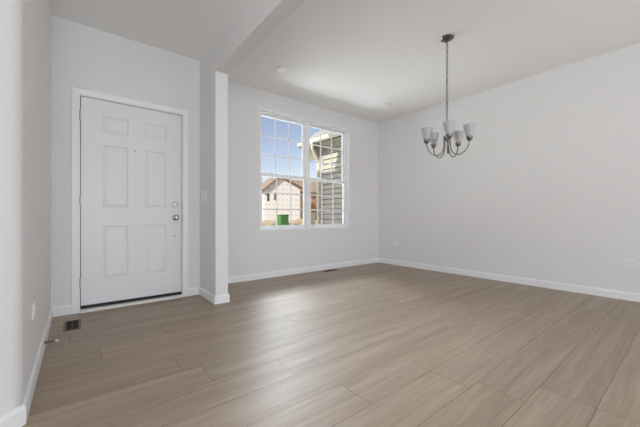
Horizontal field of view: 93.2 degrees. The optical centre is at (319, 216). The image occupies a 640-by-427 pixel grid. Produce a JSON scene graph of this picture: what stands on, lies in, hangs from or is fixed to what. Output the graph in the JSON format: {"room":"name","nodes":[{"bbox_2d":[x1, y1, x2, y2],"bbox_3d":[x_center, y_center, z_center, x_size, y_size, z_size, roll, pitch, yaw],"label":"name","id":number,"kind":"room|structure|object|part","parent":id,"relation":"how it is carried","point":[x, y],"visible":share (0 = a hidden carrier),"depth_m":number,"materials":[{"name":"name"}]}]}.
{"room":"empty dining room","nodes":[
{"label":"empty dining room","id":0,"kind":"room"},
{"bbox_2d":[0,0,50,415],"bbox_3d":[-1.962,-0.467,1.069,1.350,2.740,3.148,0,0,-39],"label":"wall","id":1,"kind":"structure","parent":0,"point":[25,25],"depth_m":1.33,"materials":[{"name":"paint"}]},
{"bbox_2d":[0,307,52,426],"bbox_3d":[-1.613,0.859,1.194,0.708,0.088,3.358,0,0,-16],"label":"baseboard","id":2,"kind":"structure","parent":1,"relation":"attached to","point":[18,416],"depth_m":1.41,"materials":[{"name":"white paint"}]},
{"bbox_2d":[32,303,35,319],"bbox_3d":[-1.548,0.513,1.639,0.009,0.070,0.114,0,0,-39],"label":"wall outlet","id":3,"kind":"object","parent":1,"relation":"attached to","point":[34,304],"visible":1,"depth_m":1.61,"materials":[{"name":"plastic"}]},
{"bbox_2d":[51,15,199,306],"bbox_3d":[-2.010,-0.467,3.146,1.467,2.740,0.160,0,0,-39],"label":"wall","id":4,"kind":"structure","parent":0,"point":[82,56],"depth_m":2.95,"materials":[{"name":"paint"}]},
{"bbox_2d":[52,304,70,316],"bbox_3d":[-2.357,0.859,2.758,0.140,0.088,0.014,0,0,-39],"label":"baseboard","id":5,"kind":"structure","parent":4,"relation":"attached to","point":[65,309],"depth_m":2.76,"materials":[{"name":"white paint"}]},
{"bbox_2d":[71,86,187,313],"bbox_3d":[-1.934,-0.151,3.165,1.029,2.108,0.226,0,0,-39],"label":"door","id":6,"kind":"structure","parent":4,"relation":"in","point":[129,157],"depth_m":3.08,"materials":[{"name":"white paint"}]},
{"bbox_3d":[-1.585,0.011,3.343,0.066,0.066,0.070,0,0,-39],"label":"knob","id":7,"kind":"part","parent":6,"relation":"part of","materials":[{"name":"silver metal"}]},
{"bbox_2d":[188,287,198,295],"bbox_3d":[-1.454,0.859,3.479,0.114,0.088,0.014,0,0,-39],"label":"baseboard","id":8,"kind":"structure","parent":4,"relation":"attached to","point":[194,290],"depth_m":3.47,"materials":[{"name":"white paint"}]},
{"bbox_2d":[49,0,246,60],"bbox_3d":[-0.611,-1.925,-1.675,5.255,0.225,9.443,0,0,-39],"label":"ceiling","id":9,"kind":"structure","parent":0,"point":[187,28],"depth_m":2.77,"materials":[{"name":"white paint"}]},
{"bbox_2d":[200,71,227,295],"bbox_3d":[-1.292,-0.299,3.495,0.131,2.405,0.852,0,0,-39],"label":"wall","id":10,"kind":"structure","parent":0,"point":[214,92],"depth_m":3.19,"materials":[{"name":"paint"}]},
{"bbox_2d":[199,286,229,304],"bbox_3d":[-1.283,0.859,3.485,0.159,0.088,0.852,0,0,-39],"label":"baseboard","id":11,"kind":"structure","parent":10,"relation":"attached to","point":[218,299],"depth_m":3.18,"materials":[{"name":"white paint"}]},
{"bbox_2d":[200,0,305,86],"bbox_3d":[1.394,-1.669,0.130,0.131,0.335,9.464,0,0,-39],"label":"beam","id":12,"kind":"structure","parent":0,"point":[256,20],"depth_m":2.62,"materials":[{"name":"paint"}]},
{"bbox_2d":[228,80,377,276],"bbox_3d":[-0.172,-0.467,5.026,3.568,2.740,0.156,0,0,-39],"label":"wall","id":13,"kind":"structure","parent":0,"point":[264,251],"depth_m":4.67,"materials":[{"name":"paint"}]},
{"bbox_2d":[236,250,243,255],"bbox_3d":[-1.104,0.503,4.184,0.114,0.070,0.009,0,0,-39],"label":"wall outlet","id":14,"kind":"object","parent":13,"relation":"attached to","point":[239,252],"visible":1,"depth_m":4.18,"materials":[{"name":"plastic"}]},
{"bbox_2d":[261,111,306,229],"bbox_3d":[-0.578,-0.682,4.732,0.873,1.750,0.090,0,0,-39],"label":"window","id":15,"kind":"structure","parent":13,"relation":"attached to","point":[263,113],"depth_m":4.80,"materials":[{"name":"plastic"}]},
{"bbox_2d":[261,119,301,175],"bbox_3d":[-0.589,-1.071,4.746,0.761,0.863,0.008,0,0,-39],"label":"grille","id":16,"kind":"object","parent":15,"relation":"attached to","point":[286,120],"depth_m":4.79,"materials":[{"name":"plastic"}]},
{"bbox_3d":[-0.589,-1.067,4.746,0.821,0.933,0.030,0,0,-39],"label":"sash","id":17,"kind":"part","parent":15,"relation":"part of","materials":[{"name":"plastic"}]},
{"bbox_2d":[262,177,303,224],"bbox_3d":[-0.564,-0.234,4.715,0.761,0.739,0.008,0,0,-39],"label":"grille","id":18,"kind":"object","parent":15,"relation":"attached to","point":[297,178],"depth_m":4.79,"materials":[{"name":"plastic"}]},
{"bbox_3d":[-0.564,-0.237,4.715,0.821,0.813,0.030,0,0,-39],"label":"sash","id":19,"kind":"part","parent":15,"relation":"part of","materials":[{"name":"plastic"}]},
{"bbox_2d":[228,258,377,283],"bbox_3d":[-0.174,0.859,4.924,3.398,0.088,0.014,0,0,-39],"label":"baseboard","id":20,"kind":"structure","parent":13,"relation":"attached to","point":[233,279],"depth_m":4.76,"materials":[{"name":"white paint"}]},
{"bbox_2d":[309,122,346,227],"bbox_3d":[0.119,-0.682,5.288,0.864,1.750,0.090,0,0,-39],"label":"window","id":21,"kind":"structure","parent":13,"relation":"attached to","point":[343,133],"depth_m":5.36,"materials":[{"name":"plastic"}]},
{"bbox_2d":[310,129,341,179],"bbox_3d":[0.108,-1.071,5.302,0.752,0.863,0.008,0,0,-39],"label":"grille","id":22,"kind":"object","parent":21,"relation":"attached to","point":[329,130],"depth_m":5.37,"materials":[{"name":"plastic"}]},
{"bbox_3d":[0.108,-1.067,5.302,0.812,0.933,0.030,0,0,-39],"label":"sash","id":23,"kind":"part","parent":21,"relation":"part of","materials":[{"name":"plastic"}]},
{"bbox_3d":[0.133,-0.237,5.271,0.812,0.813,0.030,0,0,-39],"label":"sash","id":24,"kind":"part","parent":21,"relation":"part of","materials":[{"name":"plastic"}]},
{"bbox_2d":[311,181,343,223],"bbox_3d":[0.133,-0.234,5.271,0.752,0.739,0.008,0,0,-39],"label":"grille","id":25,"kind":"object","parent":21,"relation":"attached to","point":[340,182],"depth_m":5.29,"materials":[{"name":"plastic"}]},
{"bbox_2d":[22,262,639,426],"bbox_3d":[0.760,0.904,-0.436,8.744,0.001,9.597,0,0,-39],"label":"floor","id":26,"kind":"structure","parent":0,"point":[378,344],"depth_m":1.94,"materials":[{"name":"brown wood"}]},
{"bbox_2d":[63,319,80,331],"bbox_3d":[-2.055,0.898,2.511,0.114,0.009,0.296,0,0,-39],"label":"floor vent","id":27,"kind":"object","parent":26,"relation":"in","point":[71,325],"visible":1,"depth_m":2.50,"materials":[{"name":"brown metal"}]},
{"bbox_2d":[228,0,639,123],"bbox_3d":[2.832,-1.937,1.277,3.548,0.200,9.764,0,0,-39],"label":"ceiling","id":28,"kind":"structure","parent":0,"point":[353,58],"depth_m":3.31,"materials":[{"name":"white paint"}]},
{"bbox_2d":[276,66,288,73],"bbox_3d":[-0.469,-1.823,3.771,0.162,0.027,0.162,0,0,-39],"label":"recessed light","id":29,"kind":"object","parent":28,"relation":"in","point":[280,69],"visible":1,"depth_m":3.74,"materials":[{"name":"white paint"}]},
{"bbox_2d":[380,104,389,107],"bbox_3d":[1.078,-1.823,5.006,0.162,0.027,0.162,0,0,-39],"label":"recessed light","id":30,"kind":"object","parent":28,"relation":"in","point":[382,105],"visible":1,"depth_m":4.98,"materials":[{"name":"white paint"}]},
{"bbox_2d":[421,34,475,157],"bbox_3d":[1.321,-1.228,3.119,0.495,1.218,0.509,0,0,-39],"label":"chandelier","id":31,"kind":"object","parent":28,"relation":"hanging from","point":[428,136],"visible":1,"depth_m":3.09,"materials":[{"name":"white glass"}]},
{"bbox_3d":[1.095,-0.847,3.110,0.111,0.120,0.111,0,0,-39],"label":"lamp shade","id":32,"kind":"part","parent":31,"relation":"part of","materials":[{"name":"white glass"}]},
{"bbox_3d":[1.240,-0.847,3.310,0.111,0.120,0.111,0,0,-39],"label":"lamp shade","id":33,"kind":"part","parent":31,"relation":"part of","materials":[{"name":"white glass"}]},
{"bbox_3d":[1.186,-0.726,3.108,0.193,0.212,0.018,0,0,-1],"label":"arm","id":34,"kind":"part","parent":31,"relation":"part of","materials":[{"name":"silver metal"}]},
{"bbox_3d":[1.305,-0.929,3.110,0.066,0.315,0.066,0,0,-39],"label":"stem","id":35,"kind":"part","parent":31,"relation":"part of","materials":[{"name":"silver metal"}]},
{"bbox_3d":[1.305,-1.437,3.110,0.020,0.721,0.020,0,0,6],"label":"chain","id":36,"kind":"part","parent":31,"relation":"part of","materials":[{"name":"silver metal"}]},
{"bbox_3d":[1.267,-0.726,2.998,0.018,0.212,0.193,0,0,19],"label":"arm","id":37,"kind":"part","parent":31,"relation":"part of","materials":[{"name":"silver metal"}]},
{"bbox_3d":[1.240,-0.847,2.910,0.111,0.120,0.111,0,0,-39],"label":"lamp shade","id":38,"kind":"part","parent":31,"relation":"part of","materials":[{"name":"white glass"}]},
{"bbox_3d":[1.475,-0.847,3.234,0.111,0.120,0.111,0,0,-39],"label":"lamp shade","id":39,"kind":"part","parent":31,"relation":"part of","materials":[{"name":"white glass"}]},
{"bbox_3d":[1.400,-0.726,3.039,0.193,0.212,0.018,0,0,37],"label":"arm","id":40,"kind":"part","parent":31,"relation":"part of","materials":[{"name":"silver metal"}]},
{"bbox_3d":[1.475,-0.847,2.987,0.111,0.120,0.111,0,0,-39],"label":"lamp shade","id":41,"kind":"part","parent":31,"relation":"part of","materials":[{"name":"white glass"}]},
{"bbox_2d":[378,43,639,293],"bbox_3d":[4.160,-0.467,2.337,0.150,2.740,9.464,0,0,-39],"label":"wall","id":42,"kind":"structure","parent":0,"point":[546,185],"depth_m":3.97,"materials":[{"name":"paint"}]},
{"bbox_2d":[378,258,639,301],"bbox_3d":[4.100,0.859,2.280,0.014,0.088,9.450,0,0,-39],"label":"baseboard","id":43,"kind":"structure","parent":42,"relation":"attached to","point":[629,296],"depth_m":3.98,"materials":[{"name":"white paint"}]},
{"bbox_2d":[623,259,637,266],"bbox_3d":[3.332,0.501,3.247,0.009,0.070,0.114,0,0,-39],"label":"wall outlet","id":44,"kind":"object","parent":42,"relation":"attached to","point":[633,263],"visible":1,"depth_m":3.25,"materials":[{"name":"plastic"}]},
{"label":"outside","id":45,"kind":"structure","parent":0,"visible":0},
{"bbox_3d":[-30.820,1.253,118.782,220.000,0.300,215.866,0,0,-39],"label":"ground","id":46,"kind":"structure","parent":45,"visible":0},
{"bbox_2d":[262,220,291,225],"bbox_3d":[-5.217,0.796,34.237,4.420,0.759,2.514,0,0,-39],"label":"dirt mound","id":47,"kind":"object","parent":46,"relation":"on","point":[264,223],"visible":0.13,"depth_m":33.13,"materials":[{"name":"beige soil"}]},
{"bbox_2d":[277,214,288,224],"bbox_3d":[-2.942,0.473,23.748,0.950,1.260,1.000,0,0,-35],"label":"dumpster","id":48,"kind":"object","parent":46,"relation":"on","point":[282,219],"visible":0.72,"depth_m":23.44,"materials":[{"name":"green metal"}]},
{"bbox_2d":[262,177,316,220],"bbox_3d":[-6.543,-4.872,88.633,26.550,11.950,14.300,0,0,-30],"label":"house","id":49,"kind":"structure","parent":46,"relation":"on","point":[283,185],"depth_m":79.69,"materials":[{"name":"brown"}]},
{"bbox_3d":[-2.221,-2.297,86.844,2.200,2.400,0.120,0,0,-30],"label":"sheathing panel","id":50,"kind":"part","parent":49,"relation":"part of","materials":[{"name":"brown wood"}]},
{"bbox_3d":[-0.482,-4.697,87.832,4.200,2.400,0.120,0,0,-30],"label":"sheathing panel","id":51,"kind":"part","parent":49,"relation":"part of","materials":[{"name":"brown wood"}]},
{"bbox_2d":[289,218,314,224],"bbox_3d":[-2.423,0.725,40.248,4.859,0.932,2.964,0,0,-39],"label":"dirt mound","id":52,"kind":"object","parent":46,"relation":"on","point":[297,221],"visible":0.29,"depth_m":39.11,"materials":[{"name":"beige soil"}]},
{"bbox_2d":[297,130,341,223],"bbox_3d":[2.450,-1.372,8.905,5.762,4.992,2.596,0,0,-39],"label":"house wing","id":53,"kind":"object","parent":46,"relation":"on","point":[325,135],"visible":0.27,"depth_m":7.67,"materials":[{"name":"plastic"}]}
]}

